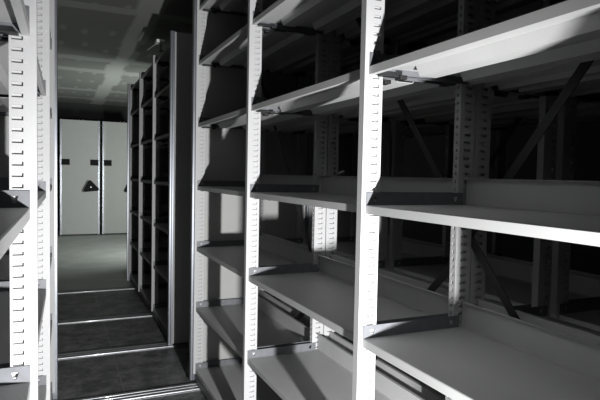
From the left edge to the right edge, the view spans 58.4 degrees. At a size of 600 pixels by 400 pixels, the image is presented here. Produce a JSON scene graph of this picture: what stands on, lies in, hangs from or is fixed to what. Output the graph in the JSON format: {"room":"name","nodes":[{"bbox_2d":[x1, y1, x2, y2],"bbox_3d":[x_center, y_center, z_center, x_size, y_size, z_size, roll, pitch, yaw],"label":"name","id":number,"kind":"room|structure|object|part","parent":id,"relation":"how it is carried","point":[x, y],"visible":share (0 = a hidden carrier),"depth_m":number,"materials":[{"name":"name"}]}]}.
{"room":"archive storage room","nodes":[
{"label":"archive storage room","id":0,"kind":"room"},
{"bbox_2d":[58,102,126,229],"bbox_3d":[-4.108,-0.749,12.496,9.400,3.039,0.100,0,3,-24],"label":"wall","id":1,"kind":"structure","parent":0,"point":[66,110],"depth_m":12.05,"materials":[{"name":"grey paint"}]},
{"bbox_2d":[57,0,192,105],"bbox_3d":[-0.759,-1.811,5.078,9.200,0.100,16.050,0,3,-24],"label":"ceiling","id":2,"kind":"structure","parent":0,"point":[102,45],"depth_m":6.21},
{"bbox_2d":[54,230,206,399],"bbox_3d":[-0.817,1.125,5.214,9.200,0.100,16.050,0,3,-24],"label":"floor","id":3,"kind":"structure","parent":0,"point":[88,261],"depth_m":4.44,"materials":[{"name":"tile"}]},
{"bbox_2d":[0,0,57,399],"bbox_3d":[-0.969,0.015,1.592,0.418,2.417,3.020,0,3,-24],"label":"shelving rack","id":4,"kind":"object","parent":3,"relation":"on","point":[28,28],"visible":1,"depth_m":1.17,"materials":[{"name":"grey metal"}]},
{"bbox_3d":[-1.571,-0.053,2.960,0.404,2.370,0.020,0,3,-24],"label":"panel","id":5,"kind":"part","parent":4,"relation":"part of","materials":[{"name":"grey metal"}]},
{"bbox_3d":[-0.552,-0.335,0.642,0.358,0.029,0.927,0,3,-24],"label":"shelf","id":6,"kind":"part","parent":4,"relation":"part of","materials":[{"name":"white metal"}]},
{"bbox_3d":[-0.559,0.054,0.660,0.358,0.029,0.927,0,3,-24],"label":"shelf","id":7,"kind":"part","parent":4,"relation":"part of","materials":[{"name":"white metal"}]},
{"bbox_3d":[-0.567,0.434,0.678,0.358,0.029,0.927,0,3,-24],"label":"shelf","id":8,"kind":"part","parent":4,"relation":"part of","materials":[{"name":"grey metal"}]},
{"bbox_3d":[-0.944,-0.384,1.543,0.358,0.029,0.980,0,3,-24],"label":"shelf","id":9,"kind":"part","parent":4,"relation":"part of","materials":[{"name":"white metal"}]},
{"bbox_3d":[-0.960,0.385,1.578,0.358,0.029,0.980,0,3,-24],"label":"shelf","id":10,"kind":"part","parent":4,"relation":"part of","materials":[{"name":"grey metal"}]},
{"bbox_3d":[-1.346,-0.434,2.463,0.358,0.029,0.970,0,3,-24],"label":"shelf","id":11,"kind":"part","parent":4,"relation":"part of","materials":[{"name":"grey metal"}]},
{"bbox_3d":[-1.361,0.335,2.498,0.358,0.029,0.970,0,3,-24],"label":"shelf","id":12,"kind":"part","parent":4,"relation":"part of","materials":[{"name":"white metal"}]},
{"bbox_3d":[-0.952,0.005,1.561,0.358,0.029,0.980,0,3,-24],"label":"shelf","id":13,"kind":"part","parent":4,"relation":"part of","materials":[{"name":"grey metal"}]},
{"bbox_3d":[-0.967,0.766,1.596,0.358,0.029,0.980,0,3,-24],"label":"shelf","id":14,"kind":"part","parent":4,"relation":"part of","materials":[{"name":"grey metal"}]},
{"bbox_3d":[-1.368,0.715,2.516,0.358,0.029,0.970,0,3,-24],"label":"shelf","id":15,"kind":"part","parent":4,"relation":"part of","materials":[{"name":"metal"}]},
{"bbox_3d":[-1.389,-0.050,3.035,0.034,2.384,0.036,0,3,-24],"label":"edge trim","id":16,"kind":"part","parent":4,"relation":"part of","materials":[{"name":"metal"}]},
{"bbox_2d":[60,119,99,234],"bbox_3d":[-4.687,-0.492,11.405,0.760,2.377,1.088,0,3,-24],"label":"end panel","id":17,"kind":"object","parent":3,"relation":"on","point":[79,139],"visible":1,"depth_m":10.98,"materials":[{"name":"grey metal"}]},
{"bbox_3d":[-4.833,-0.460,10.856,0.034,2.344,0.036,0,3,-24],"label":"edge trim","id":18,"kind":"part","parent":17,"relation":"part of","materials":[{"name":"metal"}]},
{"bbox_3d":[-4.294,-0.286,11.047,0.291,0.238,0.086,0,3,-24],"label":"handle","id":19,"kind":"part","parent":17,"relation":"part of","materials":[{"name":"black plastic"}]},
{"bbox_3d":[-4.179,-0.460,11.151,0.034,2.344,0.036,0,3,-24],"label":"edge trim","id":20,"kind":"part","parent":17,"relation":"part of","materials":[{"name":"metal"}]},
{"bbox_2d":[58,286,134,293],"bbox_3d":[-1.446,1.002,6.362,7.800,0.012,0.130,0,3,-24],"label":"rail","id":21,"kind":"object","parent":3,"relation":"on","point":[130,287],"visible":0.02,"depth_m":5.97,"materials":[{"name":"metal"}]},
{"bbox_2d":[58,312,152,324],"bbox_3d":[-0.930,1.065,5.220,7.800,0.012,0.130,0,3,-24],"label":"rail","id":22,"kind":"object","parent":3,"relation":"on","point":[139,315],"visible":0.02,"depth_m":4.82,"materials":[{"name":"metal"}]},
{"bbox_2d":[100,121,126,233],"bbox_3d":[-3.954,-0.493,11.736,0.760,2.377,1.088,0,3,-24],"label":"rack","id":23,"kind":"object","parent":3,"relation":"on","point":[113,135],"visible":0.79,"depth_m":11.28,"materials":[{"name":"grey metal"}]},
{"bbox_3d":[-4.099,-0.460,11.187,0.034,2.344,0.036,0,3,-24],"label":"edge trim","id":24,"kind":"part","parent":23,"relation":"part of","materials":[{"name":"metal"}]},
{"bbox_2d":[58,342,188,359],"bbox_3d":[-0.539,1.113,4.355,7.800,0.012,0.130,0,3,-24],"label":"rail","id":25,"kind":"object","parent":3,"relation":"on","point":[72,355],"visible":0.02,"depth_m":3.97,"materials":[{"name":"metal"}]},
{"bbox_2d":[75,382,200,399],"bbox_3d":[-0.178,1.157,3.554,7.800,0.012,0.130,0,3,-24],"label":"rail","id":26,"kind":"object","parent":3,"relation":"on","point":[190,387],"visible":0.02,"depth_m":3.21,"materials":[{"name":"metal"}]},
{"bbox_2d":[127,31,191,345],"bbox_3d":[-1.175,-0.151,5.397,0.776,2.389,2.690,0,3,-24],"label":"shelving rack","id":27,"kind":"object","parent":3,"relation":"on","point":[159,104],"visible":0.58,"depth_m":4.85,"materials":[{"name":"grey metal"}]},
{"bbox_3d":[-2.059,-0.207,6.452,0.034,2.356,0.036,0,3,-24],"label":"edge trim","id":28,"kind":"part","parent":27,"relation":"part of","materials":[{"name":"metal"}]},
{"bbox_3d":[-1.339,-0.177,5.322,0.358,0.029,0.840,0,3,-24],"label":"shelf","id":29,"kind":"part","parent":27,"relation":"part of","materials":[{"name":"grey metal"}]},
{"bbox_3d":[-1.704,0.160,6.131,0.358,0.029,0.840,0,3,-24],"label":"shelf","id":30,"kind":"part","parent":27,"relation":"part of","materials":[{"name":"grey metal"}]},
{"bbox_3d":[-1.712,0.540,6.149,0.358,0.029,0.840,0,3,-24],"label":"shelf","id":31,"kind":"part","parent":27,"relation":"part of","materials":[{"name":"grey metal"}]},
{"bbox_3d":[-1.719,0.932,6.167,0.358,0.029,0.840,0,3,-24],"label":"shelf","id":32,"kind":"part","parent":27,"relation":"part of","materials":[{"name":"grey metal"}]},
{"bbox_3d":[-1.681,-0.989,6.078,0.358,0.029,0.840,0,3,-24],"label":"shelf","id":33,"kind":"part","parent":27,"relation":"part of","materials":[{"name":"grey metal"}]},
{"bbox_3d":[-1.689,-0.609,6.096,0.358,0.029,0.840,0,3,-24],"label":"shelf","id":34,"kind":"part","parent":27,"relation":"part of","materials":[{"name":"grey metal"}]},
{"bbox_3d":[-1.675,-1.292,6.064,0.358,0.029,0.840,0,3,-24],"label":"shelf","id":35,"kind":"part","parent":27,"relation":"part of","materials":[{"name":"grey metal"}]},
{"bbox_3d":[-1.717,-0.211,6.611,0.760,2.342,0.020,0,3,-24],"label":"panel","id":36,"kind":"part","parent":27,"relation":"part of","materials":[{"name":"grey metal"}]},
{"bbox_3d":[-1.346,0.203,5.339,0.358,0.029,0.840,0,3,-24],"label":"shelf","id":37,"kind":"part","parent":27,"relation":"part of","materials":[{"name":"grey metal"}]},
{"bbox_3d":[-1.354,0.584,5.357,0.358,0.029,0.840,0,3,-24],"label":"shelf","id":38,"kind":"part","parent":27,"relation":"part of","materials":[{"name":"grey metal"}]},
{"bbox_3d":[-1.362,0.976,5.375,0.358,0.029,0.840,0,3,-24],"label":"shelf","id":39,"kind":"part","parent":27,"relation":"part of","materials":[{"name":"grey metal"}]},
{"bbox_3d":[-1.324,-0.945,5.286,0.358,0.029,0.840,0,3,-24],"label":"shelf","id":40,"kind":"part","parent":27,"relation":"part of","materials":[{"name":"grey metal"}]},
{"bbox_3d":[-1.331,-0.566,5.304,0.358,0.029,0.840,0,3,-24],"label":"shelf","id":41,"kind":"part","parent":27,"relation":"part of","materials":[{"name":"grey metal"}]},
{"bbox_2d":[147,39,163,51],"bbox_3d":[-1.298,-1.345,4.816,0.072,0.104,0.510,0,3,-24],"label":"fitting","id":42,"kind":"object","parent":27,"relation":"on","point":[160,42],"visible":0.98,"depth_m":4.62,"materials":[{"name":"grey metal"}]},
{"bbox_3d":[-1.317,-1.249,5.272,0.358,0.029,0.840,0,3,-24],"label":"shelf","id":43,"kind":"part","parent":27,"relation":"part of","materials":[{"name":"grey metal"}]},
{"bbox_3d":[-0.996,0.628,4.565,0.358,0.029,0.840,0,3,-24],"label":"shelf","id":44,"kind":"part","parent":27,"relation":"part of","materials":[{"name":"grey metal"}]},
{"bbox_3d":[-1.004,1.019,4.583,0.358,0.029,0.840,0,3,-24],"label":"shelf","id":45,"kind":"part","parent":27,"relation":"part of","materials":[{"name":"grey metal"}]},
{"bbox_3d":[-0.989,0.247,4.547,0.358,0.029,0.840,0,3,-24],"label":"shelf","id":46,"kind":"part","parent":27,"relation":"part of","materials":[{"name":"grey metal"}]},
{"bbox_3d":[-0.966,-0.901,4.494,0.358,0.029,0.840,0,3,-24],"label":"shelf","id":47,"kind":"part","parent":27,"relation":"part of","materials":[{"name":"grey metal"}]},
{"bbox_3d":[-0.973,-0.522,4.512,0.358,0.029,0.840,0,3,-24],"label":"shelf","id":48,"kind":"part","parent":27,"relation":"part of","materials":[{"name":"grey metal"}]},
{"bbox_3d":[-0.981,-0.133,4.530,0.358,0.029,0.840,0,3,-24],"label":"shelf","id":49,"kind":"part","parent":27,"relation":"part of","materials":[{"name":"white metal"}]},
{"bbox_3d":[-0.960,-1.205,4.480,0.358,0.029,0.840,0,3,-24],"label":"shelf","id":50,"kind":"part","parent":27,"relation":"part of","materials":[{"name":"grey metal"}]},
{"bbox_3d":[-0.968,-0.074,4.037,0.034,2.356,0.036,0,3,-24],"label":"edge trim","id":51,"kind":"part","parent":27,"relation":"part of","materials":[{"name":"metal"}]},
{"bbox_3d":[-0.623,-0.077,4.188,0.760,2.342,0.020,0,3,-24],"label":"panel","id":52,"kind":"part","parent":27,"relation":"part of","materials":[{"name":"black metal"}]},
{"bbox_2d":[189,0,599,399],"bbox_3d":[0.287,0.013,2.160,0.776,2.417,3.013,0,3,-24],"label":"shelving rack","id":53,"kind":"object","parent":3,"relation":"on","point":[275,315],"visible":1,"depth_m":1.92,"materials":[{"name":"grey metal"}]},
{"bbox_3d":[-0.664,-0.051,3.363,0.034,2.384,0.036,0,3,-24],"label":"edge trim","id":54,"kind":"part","parent":53,"relation":"part of","materials":[{"name":"metal"}]},
{"bbox_3d":[-0.275,-0.047,2.966,0.358,0.029,0.970,0,3,-24],"label":"shelf","id":55,"kind":"part","parent":53,"relation":"part of","materials":[{"name":"white metal"}]},
{"bbox_3d":[-0.253,-1.147,2.915,0.358,0.029,0.970,0,3,-24],"label":"shelf","id":56,"kind":"part","parent":53,"relation":"part of","materials":[{"name":"white metal"}]},
{"bbox_3d":[-0.297,1.106,3.019,0.358,0.029,0.970,0,3,-24],"label":"shelf","id":57,"kind":"part","parent":53,"relation":"part of","materials":[{"name":"white metal"}]},
{"bbox_3d":[-0.282,0.334,2.983,0.358,0.029,0.970,0,3,-24],"label":"shelf","id":58,"kind":"part","parent":53,"relation":"part of","materials":[{"name":"grey metal"}]},
{"bbox_3d":[-0.322,-0.054,3.522,0.760,2.370,0.020,0,3,-24],"label":"panel","id":59,"kind":"part","parent":53,"relation":"part of","materials":[{"name":"white metal"}]},
{"bbox_3d":[-0.290,0.714,3.001,0.358,0.029,0.970,0,3,-24],"label":"shelf","id":60,"kind":"part","parent":53,"relation":"part of","materials":[{"name":"grey metal"}]},
{"bbox_3d":[-0.267,-0.435,2.947,0.358,0.029,0.970,0,3,-24],"label":"shelf","id":61,"kind":"part","parent":53,"relation":"part of","materials":[{"name":"grey metal"}]},
{"bbox_3d":[-0.259,-0.815,2.930,0.358,0.029,0.970,0,3,-24],"label":"shelf","id":62,"kind":"part","parent":53,"relation":"part of","materials":[{"name":"white metal"}]},
{"bbox_3d":[0.137,0.003,2.055,0.358,0.029,0.970,0,3,-24],"label":"shelf","id":63,"kind":"part","parent":53,"relation":"part of","materials":[{"name":"white metal"}]},
{"bbox_3d":[0.094,-0.436,3.111,0.310,0.029,0.970,0,3,-24],"label":"shelf","id":64,"kind":"part","parent":53,"relation":"part of","materials":[{"name":"grey metal"}]},
{"bbox_3d":[0.102,-0.815,3.093,0.310,0.029,0.970,0,3,-24],"label":"shelf","id":65,"kind":"part","parent":53,"relation":"part of","materials":[{"name":"grey metal"}]},
{"bbox_3d":[0.071,0.714,3.164,0.310,0.029,0.970,0,3,-24],"label":"shelf","id":66,"kind":"part","parent":53,"relation":"part of","materials":[{"name":"white metal"}]},
{"bbox_3d":[0.122,0.764,2.091,0.358,0.029,0.970,0,3,-24],"label":"shelf","id":67,"kind":"part","parent":53,"relation":"part of","materials":[{"name":"white metal"}]},
{"bbox_3d":[0.152,-0.765,2.020,0.358,0.029,0.970,0,3,-24],"label":"shelf","id":68,"kind":"part","parent":53,"relation":"part of","materials":[{"name":"white metal"}]},
{"bbox_3d":[0.079,0.333,3.146,0.310,0.029,0.970,0,3,-24],"label":"shelf","id":69,"kind":"part","parent":53,"relation":"part of","materials":[{"name":"grey metal"}]},
{"bbox_3d":[0.129,0.384,2.073,0.358,0.029,0.970,0,3,-24],"label":"shelf","id":70,"kind":"part","parent":53,"relation":"part of","materials":[{"name":"grey metal"}]},
{"bbox_3d":[0.144,-0.385,2.037,0.358,0.029,0.970,0,3,-24],"label":"shelf","id":71,"kind":"part","parent":53,"relation":"part of","materials":[{"name":"grey metal"}]},
{"bbox_3d":[0.482,0.764,2.253,0.310,0.029,0.970,0,3,-24],"label":"shelf","id":72,"kind":"part","parent":53,"relation":"part of","materials":[{"name":"white metal"}]},
{"bbox_3d":[0.513,-0.765,2.183,0.310,0.029,0.970,0,3,-24],"label":"shelf","id":73,"kind":"part","parent":53,"relation":"part of","materials":[{"name":"white metal"}]},
{"bbox_3d":[0.505,-0.386,2.200,0.310,0.029,0.970,0,3,-24],"label":"shelf","id":74,"kind":"part","parent":53,"relation":"part of","materials":[{"name":"white metal"}]},
{"bbox_3d":[0.490,0.383,2.236,0.310,0.029,0.970,0,3,-24],"label":"shelf","id":75,"kind":"part","parent":53,"relation":"part of","materials":[{"name":"grey metal"}]},
{"bbox_3d":[0.526,0.432,1.193,0.358,0.029,0.903,0,3,-24],"label":"shelf","id":76,"kind":"part","parent":53,"relation":"part of","materials":[{"name":"white metal"}]},
{"bbox_3d":[0.534,0.052,1.175,0.358,0.029,0.903,0,3,-24],"label":"shelf","id":77,"kind":"part","parent":53,"relation":"part of","materials":[{"name":"white metal"}]},
{"bbox_3d":[0.542,-0.337,1.157,0.358,0.029,0.903,0,3,-24],"label":"shelf","id":78,"kind":"part","parent":53,"relation":"part of","materials":[{"name":"white metal"}]},
{"bbox_3d":[0.903,-0.337,1.321,0.310,0.029,0.903,0,3,-24],"label":"shelf","id":79,"kind":"part","parent":53,"relation":"part of","materials":[{"name":"white metal"}]},
{"bbox_3d":[0.887,0.432,1.356,0.310,0.029,0.903,0,3,-24],"label":"shelf","id":80,"kind":"part","parent":53,"relation":"part of","materials":[{"name":"grey metal"}]},
{"bbox_2d":[305,0,599,330],"bbox_3d":[1.003,0.013,2.484,0.776,2.417,3.013,0,3,-24],"label":"wall","id":81,"kind":"structure","parent":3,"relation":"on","point":[575,295],"depth_m":2.56,"materials":[{"name":"black paint"}]},
{"bbox_3d":[0.053,-0.051,3.687,0.034,2.384,0.036,0,3,-24],"label":"edge trim","id":82,"kind":"part","parent":81,"relation":"part of","materials":[{"name":"metal"}]},
{"bbox_3d":[0.434,0.333,3.307,0.358,0.029,0.970,0,3,-24],"label":"shelf","id":83,"kind":"part","parent":81,"relation":"part of","materials":[{"name":"grey metal"}]},
{"bbox_3d":[0.395,-0.055,3.845,0.760,2.370,0.020,0,3,-24],"label":"panel","id":84,"kind":"part","parent":81,"relation":"part of","materials":[{"name":"white metal"}]},
{"bbox_3d":[0.457,-0.816,3.253,0.358,0.029,0.970,0,3,-24],"label":"shelf","id":85,"kind":"part","parent":81,"relation":"part of","materials":[{"name":"grey metal"}]},
{"bbox_3d":[0.450,-0.436,3.271,0.358,0.029,0.970,0,3,-24],"label":"shelf","id":86,"kind":"part","parent":81,"relation":"part of","materials":[{"name":"grey metal"}]},
{"bbox_3d":[0.810,-0.437,3.434,0.310,0.029,0.970,0,3,-24],"label":"shelf","id":87,"kind":"part","parent":81,"relation":"part of","materials":[{"name":"grey metal"}]},
{"bbox_3d":[0.868,-0.765,2.343,0.358,0.029,0.970,0,3,-24],"label":"shelf","id":88,"kind":"part","parent":81,"relation":"part of","materials":[{"name":"grey metal"}]},
{"bbox_3d":[0.845,0.383,2.396,0.358,0.029,0.970,0,3,-24],"label":"shelf","id":89,"kind":"part","parent":81,"relation":"part of","materials":[{"name":"grey metal"}]},
{"bbox_3d":[0.861,-0.386,2.361,0.358,0.029,0.970,0,3,-24],"label":"shelf","id":90,"kind":"part","parent":81,"relation":"part of","materials":[{"name":"grey metal"}]},
{"bbox_3d":[1.222,-0.386,2.524,0.310,0.029,0.970,0,3,-24],"label":"shelf","id":91,"kind":"part","parent":81,"relation":"part of","materials":[{"name":"grey metal"}]},
{"bbox_3d":[1.243,0.432,1.517,0.358,0.029,0.903,0,3,-24],"label":"shelf","id":92,"kind":"part","parent":81,"relation":"part of","materials":[{"name":"grey metal"}]},
{"bbox_3d":[1.258,-0.337,1.481,0.358,0.029,0.903,0,3,-24],"label":"shelf","id":93,"kind":"part","parent":81,"relation":"part of","materials":[{"name":"grey metal"}]},
{"bbox_2d":[402,120,599,274],"bbox_3d":[3.450,-0.348,7.060,0.100,3.039,16.050,0,3,-24],"label":"wall","id":94,"kind":"structure","parent":0,"point":[584,258],"depth_m":7.67,"materials":[{"name":"grey paint"}]}
]}

